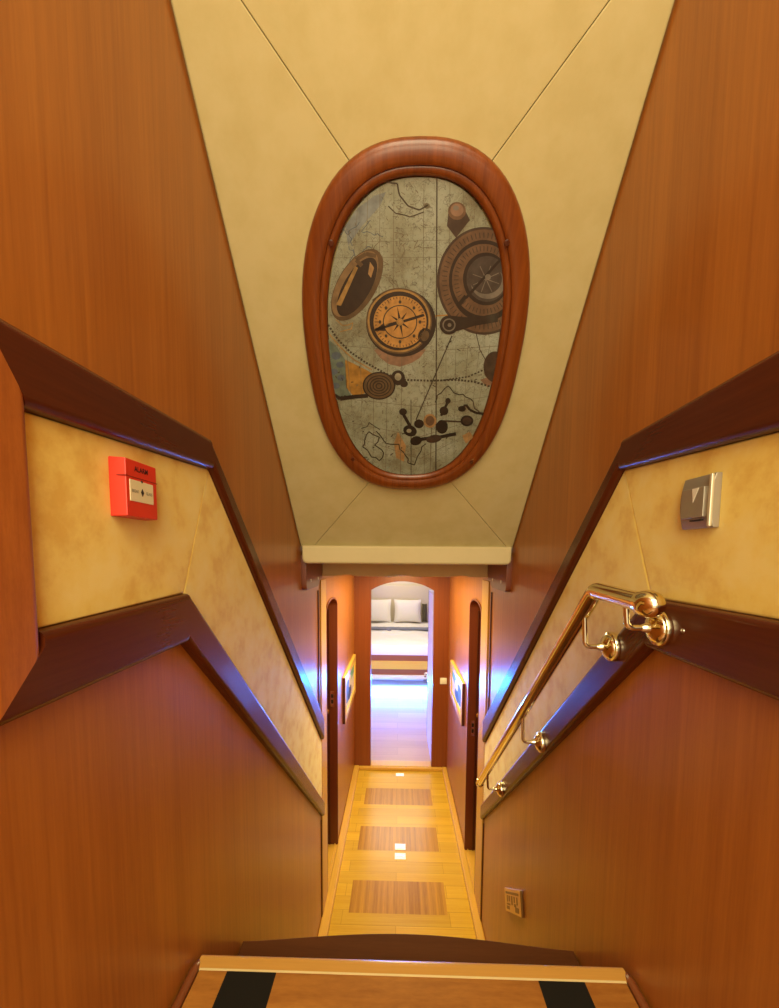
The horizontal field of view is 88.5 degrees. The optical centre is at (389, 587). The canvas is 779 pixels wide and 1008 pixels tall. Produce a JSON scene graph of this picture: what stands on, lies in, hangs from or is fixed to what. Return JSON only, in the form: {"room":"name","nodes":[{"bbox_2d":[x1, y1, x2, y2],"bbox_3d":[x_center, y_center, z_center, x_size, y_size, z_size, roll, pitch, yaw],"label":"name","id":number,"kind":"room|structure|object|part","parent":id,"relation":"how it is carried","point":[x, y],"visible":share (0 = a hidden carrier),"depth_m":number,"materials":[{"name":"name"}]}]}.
{"room":"ship interior","nodes":[
{"label":"ship interior","id":0,"kind":"room"},
{"bbox_2d":[0,0,353,1007],"bbox_3d":[-0.437,0.090,1.487,0.100,3.920,4.730,1,5,1],"label":"wall","id":1,"kind":"structure","parent":0,"point":[147,831],"depth_m":0.64,"materials":[{"name":"brown wood"}]},
{"bbox_2d":[24,412,206,627],"bbox_3d":[-0.400,-0.103,0.658,0.006,0.271,0.436,1,5,1],"label":"panel","id":2,"kind":"object","parent":1,"relation":"attached to","point":[88,561],"visible":0.9,"depth_m":0.54,"materials":[{"name":"beige paint"}]},
{"bbox_2d":[108,456,156,520],"bbox_3d":[-0.386,-0.147,0.608,0.024,0.084,0.079,1,5,1],"label":"fire alarm box","id":3,"kind":"object","parent":2,"relation":"attached to","point":[132,484],"visible":1,"depth_m":0.58,"materials":[{"name":"red plastic"}]},
{"bbox_3d":[-0.375,-0.144,0.606,0.002,0.031,0.055,1,5,1],"label":"glass plate","id":4,"kind":"part","parent":3,"relation":"part of","materials":[{"name":"white glass"}]},
{"bbox_2d":[0,318,324,815],"bbox_3d":[-0.384,0.496,1.291,0.021,1.688,1.733,1,5,1],"label":"trim","id":5,"kind":"structure","parent":1,"relation":"attached to","point":[40,667],"depth_m":0.51,"materials":[{"name":"brown wood"}]},
{"bbox_3d":[-0.400,-0.065,0.410,0.021,0.416,0.064,1,5,1],"label":"post","id":6,"kind":"part","parent":5,"relation":"part of","materials":[{"name":"brown wood"}]},
{"bbox_3d":[-0.397,0.078,0.582,0.021,0.103,0.385,1,5,1],"label":"rail","id":7,"kind":"part","parent":5,"relation":"part of","materials":[{"name":"brown wood"}]},
{"bbox_3d":[-0.393,-0.253,0.620,0.021,0.090,0.488,1,5,1],"label":"rail","id":8,"kind":"part","parent":5,"relation":"part of","materials":[{"name":"brown wood"}]},
{"bbox_3d":[-0.381,0.641,1.489,0.021,1.367,1.360,1,5,1],"label":"sloped rail","id":9,"kind":"part","parent":5,"relation":"part of","materials":[{"name":"brown wood"}]},
{"bbox_3d":[-0.377,0.258,1.518,0.021,1.249,1.243,1,5,1],"label":"sloped rail","id":10,"kind":"part","parent":5,"relation":"part of","materials":[{"name":"brown wood"}]},
{"bbox_2d":[182,470,321,797],"bbox_3d":[-0.386,0.458,1.481,0.006,1.519,1.348,1,5,1],"label":"panel","id":11,"kind":"object","parent":1,"relation":"attached to","point":[220,582],"visible":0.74,"depth_m":1.07,"materials":[{"name":"beige paint"}]},
{"bbox_2d":[301,555,321,589],"bbox_3d":[-0.363,-0.076,1.907,0.024,0.152,0.365,1,5,1],"label":"wall bracket","id":12,"kind":"object","parent":1,"relation":"attached to","point":[311,573],"visible":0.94,"depth_m":1.80,"materials":[{"name":"wood"}]},
{"bbox_2d":[318,590,322,915],"bbox_3d":[-0.375,0.955,2.172,0.006,1.890,0.059,1,5,1],"label":"trim","id":13,"kind":"structure","parent":1,"relation":"attached to","point":[318,590],"depth_m":2.11,"materials":[{"name":"brown wood"}]},
{"bbox_2d":[320,578,337,912],"bbox_3d":[-0.434,0.903,2.505,0.142,1.940,0.608,1,5,1],"label":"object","id":14,"kind":"structure","parent":1,"relation":"in","point":[329,612],"depth_m":2.71,"materials":[{"name":"brown wood"}]},
{"bbox_3d":[-0.372,0.922,2.274,0.007,1.940,0.147,1,5,1],"label":"casing","id":15,"kind":"part","parent":14,"relation":"part of","materials":[{"name":"brown wood"}]},
{"bbox_3d":[-0.394,0.769,2.753,0.026,0.110,0.005,1,5,1],"label":"strike plate","id":16,"kind":"part","parent":14,"relation":"part of","materials":[{"name":"brown metal"}]},
{"bbox_3d":[-0.416,0.964,2.569,0.106,1.810,0.430,1,5,1],"label":"frame","id":17,"kind":"part","parent":14,"relation":"part of","materials":[{"name":"brown wood"}]},
{"bbox_3d":[-0.425,1.848,2.639,0.101,0.036,0.402,1,5,1],"label":"sill","id":18,"kind":"part","parent":14,"relation":"part of","materials":[{"name":"brown wood"}]},
{"bbox_2d":[318,765,358,936],"bbox_3d":[-0.345,1.833,2.846,0.052,0.034,2.130,1,5,1],"label":"baseboard","id":19,"kind":"structure","parent":1,"relation":"attached to","point":[324,927],"depth_m":2.67,"materials":[{"name":"brown wood"}]},
{"bbox_2d":[342,654,355,723],"bbox_3d":[-0.338,0.838,3.413,0.022,0.360,0.744,1,5,1],"label":"framed print","id":20,"kind":"object","parent":1,"relation":"attached to","point":[349,678],"visible":1,"depth_m":3.32,"materials":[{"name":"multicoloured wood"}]},
{"bbox_2d":[346,665,353,709],"bbox_3d":[-0.343,0.837,3.415,0.011,0.250,0.630,1,5,1],"label":"picture","id":21,"kind":"object","parent":20,"relation":"attached to","point":[350,679],"depth_m":3.39,"materials":[{"name":"paper"}]},
{"bbox_2d":[371,679,430,761],"bbox_3d":[0.234,1.589,6.405,3.600,0.060,4.870,1,5,1],"label":"floor","id":22,"kind":"structure","parent":0,"point":[398,707],"depth_m":4.99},
{"bbox_2d":[371,585,433,679],"bbox_3d":[0.150,0.756,7.448,2.070,1.435,2.495,1,5,1],"label":"bed","id":23,"kind":"object","parent":22,"relation":"on","point":[395,654],"visible":0.3,"depth_m":6.52,"materials":[{"name":"white fabric"}]},
{"bbox_2d":[371,599,390,621],"bbox_3d":[-0.278,0.485,8.411,0.625,0.470,0.215,1,5,1],"label":"pillow","id":24,"kind":"object","parent":23,"relation":"on","point":[380,609],"visible":0.69,"depth_m":8.34,"materials":[{"name":"beige fabric"}]},
{"bbox_2d":[371,627,427,630],"bbox_3d":[0.063,0.780,7.569,1.610,0.022,0.298,1,5,1],"label":"throw","id":25,"kind":"object","parent":23,"relation":"on","point":[372,628],"visible":0.7,"depth_m":7.53,"materials":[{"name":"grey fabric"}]},
{"bbox_2d":[371,621,427,655],"bbox_3d":[0.047,0.918,7.396,1.670,0.222,2.300,1,5,1],"label":"duvet","id":26,"kind":"object","parent":23,"relation":"on","point":[383,642],"depth_m":6.61,"materials":[{"name":"white fabric"}]},
{"bbox_3d":[0.178,0.663,8.634,2.070,1.435,0.115,1,5,1],"label":"headboard","id":27,"kind":"part","parent":23,"relation":"part of","materials":[{"name":"beige leather"}]},
{"bbox_2d":[394,599,420,621],"bbox_3d":[0.379,0.490,8.396,0.570,0.470,0.215,1,5,1],"label":"pillow","id":28,"kind":"object","parent":23,"relation":"on","point":[405,610],"visible":1,"depth_m":8.33,"materials":[{"name":"beige fabric"}]},
{"bbox_2d":[422,604,426,621],"bbox_3d":[0.740,0.535,8.430,0.100,0.380,0.152,1,5,1],"label":"cushion","id":29,"kind":"object","parent":23,"relation":"on","point":[424,606],"visible":1,"depth_m":8.39,"materials":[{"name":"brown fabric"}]},
{"bbox_2d":[328,770,475,938],"bbox_3d":[0.077,1.898,2.781,0.900,0.080,2.250,1,5,1],"label":"floor","id":30,"kind":"structure","parent":0,"point":[424,893],"depth_m":2.70,"materials":[{"name":"brown wood"}]},
{"bbox_2d":[395,853,405,859],"bbox_3d":[0.074,1.855,2.765,0.076,0.008,0.058,1,5,1],"label":"floor light","id":31,"kind":"object","parent":30,"relation":"on","point":[402,856],"visible":1,"depth_m":2.76,"materials":[{"name":"silver"}]},
{"bbox_2d":[395,844,405,849],"bbox_3d":[0.077,1.848,2.854,0.076,0.008,0.058,1,5,1],"label":"floor light","id":32,"kind":"object","parent":30,"relation":"on","point":[397,846],"visible":1,"depth_m":2.85,"materials":[{"name":"silver"}]},
{"bbox_2d":[171,934,649,1007],"bbox_3d":[0.030,1.412,0.549,0.896,1.235,2.675,1,5,1],"label":"staircase","id":33,"kind":"structure","parent":30,"relation":"on","point":[355,970],"depth_m":0.80,"materials":[{"name":"brown wood"}]},
{"bbox_3d":[-0.416,0.849,0.013,0.018,0.033,1.672,1,5,1],"label":"moulding","id":34,"kind":"part","parent":33,"relation":"part of","materials":[{"name":"brown wood"}]},
{"bbox_3d":[0.461,0.856,-0.008,0.018,0.033,1.672,1,5,1],"label":"moulding","id":35,"kind":"part","parent":33,"relation":"part of","materials":[{"name":"brown wood"}]},
{"bbox_2d":[354,575,449,766],"bbox_3d":[0.113,0.735,3.858,1.100,2.270,0.080,1,5,1],"label":"wall","id":36,"kind":"structure","parent":0,"point":[363,585],"depth_m":3.82,"materials":[{"name":"brown wood"}]},
{"bbox_2d":[370,760,430,766],"bbox_3d":[0.111,1.749,3.938,0.594,0.036,0.110,1,5,1],"label":"trim","id":37,"kind":"structure","parent":36,"relation":"attached to","point":[383,763],"depth_m":3.93,"materials":[{"name":"beige wood"}]},
{"bbox_2d":[359,766,441,770],"bbox_3d":[0.107,1.757,3.881,0.803,0.030,0.035,1,5,1],"label":"threshold","id":38,"kind":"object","parent":36,"relation":"attached to","point":[360,767],"depth_m":3.87,"materials":[{"name":"brown wood"}]},
{"bbox_2d":[424,590,433,759],"bbox_3d":[0.418,0.883,4.212,0.086,1.675,0.578,1,5,1],"label":"door","id":39,"kind":"structure","parent":36,"relation":"in","point":[430,608],"depth_m":4.19,"materials":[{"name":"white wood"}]},
{"bbox_2d":[440,678,446,683],"bbox_3d":[0.514,0.893,3.815,0.064,0.060,0.012,1,5,1],"label":"light switch","id":40,"kind":"object","parent":36,"relation":"attached to","point":[442,680],"visible":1,"depth_m":3.81,"materials":[{"name":"white plastic"}]},
{"bbox_2d":[383,581,420,584],"bbox_3d":[0.298,0.337,8.719,3.800,2.075,0.100,1,5,1],"label":"wall","id":41,"kind":"structure","parent":0,"point":[398,582],"depth_m":8.63,"materials":[{"name":"white paint"}]},
{"bbox_2d":[171,0,673,548],"bbox_3d":[0.059,-0.871,0.926,0.900,1.531,1.478,1,5,1],"label":"ceiling","id":42,"kind":"structure","parent":0,"point":[286,93],"depth_m":0.83,"materials":[{"name":"beige paint"}]},
{"bbox_2d":[302,545,510,564],"bbox_3d":[0.070,-0.138,1.704,0.874,0.076,0.078,1,5,1],"label":"beam","id":43,"kind":"structure","parent":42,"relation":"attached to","point":[317,554],"depth_m":1.67,"materials":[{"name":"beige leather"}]},
{"bbox_2d":[302,136,529,489],"bbox_3d":[0.067,-0.646,1.144,0.604,0.627,0.606,1,5,1],"label":"picture","id":44,"kind":"object","parent":42,"relation":"attached to","point":[422,293],"visible":1,"depth_m":1.04,"materials":[{"name":"brown wood"}]},
{"bbox_2d":[328,177,502,474],"bbox_3d":[0.067,-0.643,1.144,0.480,0.535,0.517,1,5,1],"label":"print","id":45,"kind":"object","parent":44,"relation":"attached to","point":[415,313],"depth_m":1.07,"materials":[{"name":"paper"}]},
{"bbox_2d":[447,0,778,1007],"bbox_3d":[0.563,0.099,1.464,0.100,3.920,4.730,1,5,1],"label":"wall","id":46,"kind":"structure","parent":0,"point":[645,843],"depth_m":0.73,"materials":[{"name":"brown wood"}]},
{"bbox_2d":[450,660,464,725],"bbox_3d":[0.535,0.816,3.190,0.022,0.310,0.664,1,5,1],"label":"framed print","id":47,"kind":"object","parent":46,"relation":"attached to","point":[457,684],"visible":1,"depth_m":3.10,"materials":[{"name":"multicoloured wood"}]},
{"bbox_2d":[452,671,460,709],"bbox_3d":[0.541,0.815,3.192,0.011,0.202,0.550,1,5,1],"label":"picture","id":48,"kind":"object","parent":47,"relation":"attached to","point":[456,687],"depth_m":3.19,"materials":[{"name":"paper"}]},
{"bbox_2d":[442,767,484,939],"bbox_3d":[0.507,1.841,2.826,0.045,0.034,2.130,1,5,1],"label":"baseboard","id":49,"kind":"structure","parent":46,"relation":"attached to","point":[478,929],"depth_m":2.66,"materials":[{"name":"brown wood"}]},
{"bbox_2d":[464,580,489,917],"bbox_3d":[0.593,0.913,2.469,0.142,1.940,0.583,1,5,1],"label":"door","id":50,"kind":"structure","parent":46,"relation":"in","point":[478,615],"depth_m":2.67,"materials":[{"name":"brown wood"}]},
{"bbox_3d":[0.574,1.857,2.611,0.101,0.036,0.362,1,5,1],"label":"sill","id":51,"kind":"part","parent":50,"relation":"part of","materials":[{"name":"brown wood"}]},
{"bbox_3d":[0.565,0.959,2.720,0.026,0.110,0.005,1,5,1],"label":"strike plate","id":52,"kind":"part","parent":50,"relation":"part of","materials":[{"name":"brown metal"}]},
{"bbox_3d":[0.577,0.973,2.541,0.106,1.810,0.390,1,5,1],"label":"frame","id":53,"kind":"part","parent":50,"relation":"part of","materials":[{"name":"brown wood"}]},
{"bbox_3d":[0.521,0.929,2.261,0.007,1.940,0.162,1,5,1],"label":"casing","id":54,"kind":"part","parent":50,"relation":"part of","materials":[{"name":"brown wood"}]},
{"bbox_2d":[480,592,491,919],"bbox_3d":[0.518,0.963,2.152,0.006,1.890,0.059,1,5,1],"label":"trim","id":55,"kind":"structure","parent":46,"relation":"attached to","point":[491,592],"depth_m":2.09,"materials":[{"name":"brown wood"}]},
{"bbox_2d":[488,557,511,591],"bbox_3d":[0.512,-0.069,1.886,0.024,0.152,0.365,1,5,1],"label":"wall bracket","id":56,"kind":"object","parent":46,"relation":"attached to","point":[499,576],"visible":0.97,"depth_m":1.79,"materials":[{"name":"wood"}]},
{"bbox_2d":[504,887,523,917],"bbox_3d":[0.501,1.268,1.618,0.011,0.247,0.238,1,5,1],"label":"wall plate","id":57,"kind":"object","parent":46,"relation":"attached to","point":[513,897],"visible":1,"depth_m":1.58,"materials":[{"name":"gold metal"}]},
{"bbox_2d":[483,472,650,800],"bbox_3d":[0.506,0.466,1.460,0.006,1.519,1.348,1,5,1],"label":"panel","id":58,"kind":"object","parent":46,"relation":"attached to","point":[613,554],"visible":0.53,"depth_m":1.03,"materials":[{"name":"beige paint"}]},
{"bbox_2d":[476,583,673,796],"bbox_3d":[0.441,0.477,1.264,0.086,1.043,1.243,1,5,1],"label":"handrail","id":59,"kind":"object","parent":46,"relation":"attached to","point":[658,626],"visible":1,"depth_m":0.84,"materials":[{"name":"gold metal"}]},
{"bbox_2d":[480,351,778,819],"bbox_3d":[0.494,0.496,1.267,0.021,1.704,1.739,1,5,1],"label":"trim","id":60,"kind":"structure","parent":46,"relation":"attached to","point":[742,649],"depth_m":0.65,"materials":[{"name":"brown wood"}]},
{"bbox_3d":[0.502,0.265,1.497,0.021,1.249,1.243,1,5,1],"label":"sloped rail","id":61,"kind":"part","parent":60,"relation":"part of","materials":[{"name":"brown wood"}]},
{"bbox_3d":[0.498,0.649,1.469,0.021,1.367,1.360,1,5,1],"label":"sloped rail","id":62,"kind":"part","parent":60,"relation":"part of","materials":[{"name":"brown wood"}]},
{"bbox_3d":[0.486,-0.251,0.596,0.021,0.110,0.494,1,5,1],"label":"rail","id":63,"kind":"part","parent":60,"relation":"part of","materials":[{"name":"brown wood"}]},
{"bbox_3d":[0.482,0.086,0.559,0.021,0.102,0.391,1,5,1],"label":"rail","id":64,"kind":"part","parent":60,"relation":"part of","materials":[{"name":"brown wood"}]},
{"bbox_2d":[625,432,778,619],"bbox_3d":[0.491,-0.100,0.634,0.006,0.261,0.442,1,5,1],"label":"panel","id":65,"kind":"object","parent":46,"relation":"attached to","point":[733,566],"visible":0.79,"depth_m":0.59,"materials":[{"name":"beige paint"}]},
{"bbox_2d":[680,472,722,529],"bbox_3d":[0.480,-0.132,0.622,0.018,0.080,0.068,1,5,1],"label":"light switch","id":66,"kind":"object","parent":65,"relation":"attached to","point":[700,502],"visible":1,"depth_m":0.61,"materials":[{"name":"silver metal"}]},
{"bbox_3d":[0.095,-0.175,2.746,0.900,0.120,1.995,1,5,1],"label":"ceiling","id":67,"kind":"structure","parent":0,"visible":0},
{"bbox_2d":[322,564,487,576],"bbox_3d":[0.080,-0.101,2.110,0.892,0.088,0.055,1,5,1],"label":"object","id":68,"kind":"structure","parent":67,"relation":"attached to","point":[376,570],"depth_m":2.08,"materials":[{"name":"wood"}]}
]}

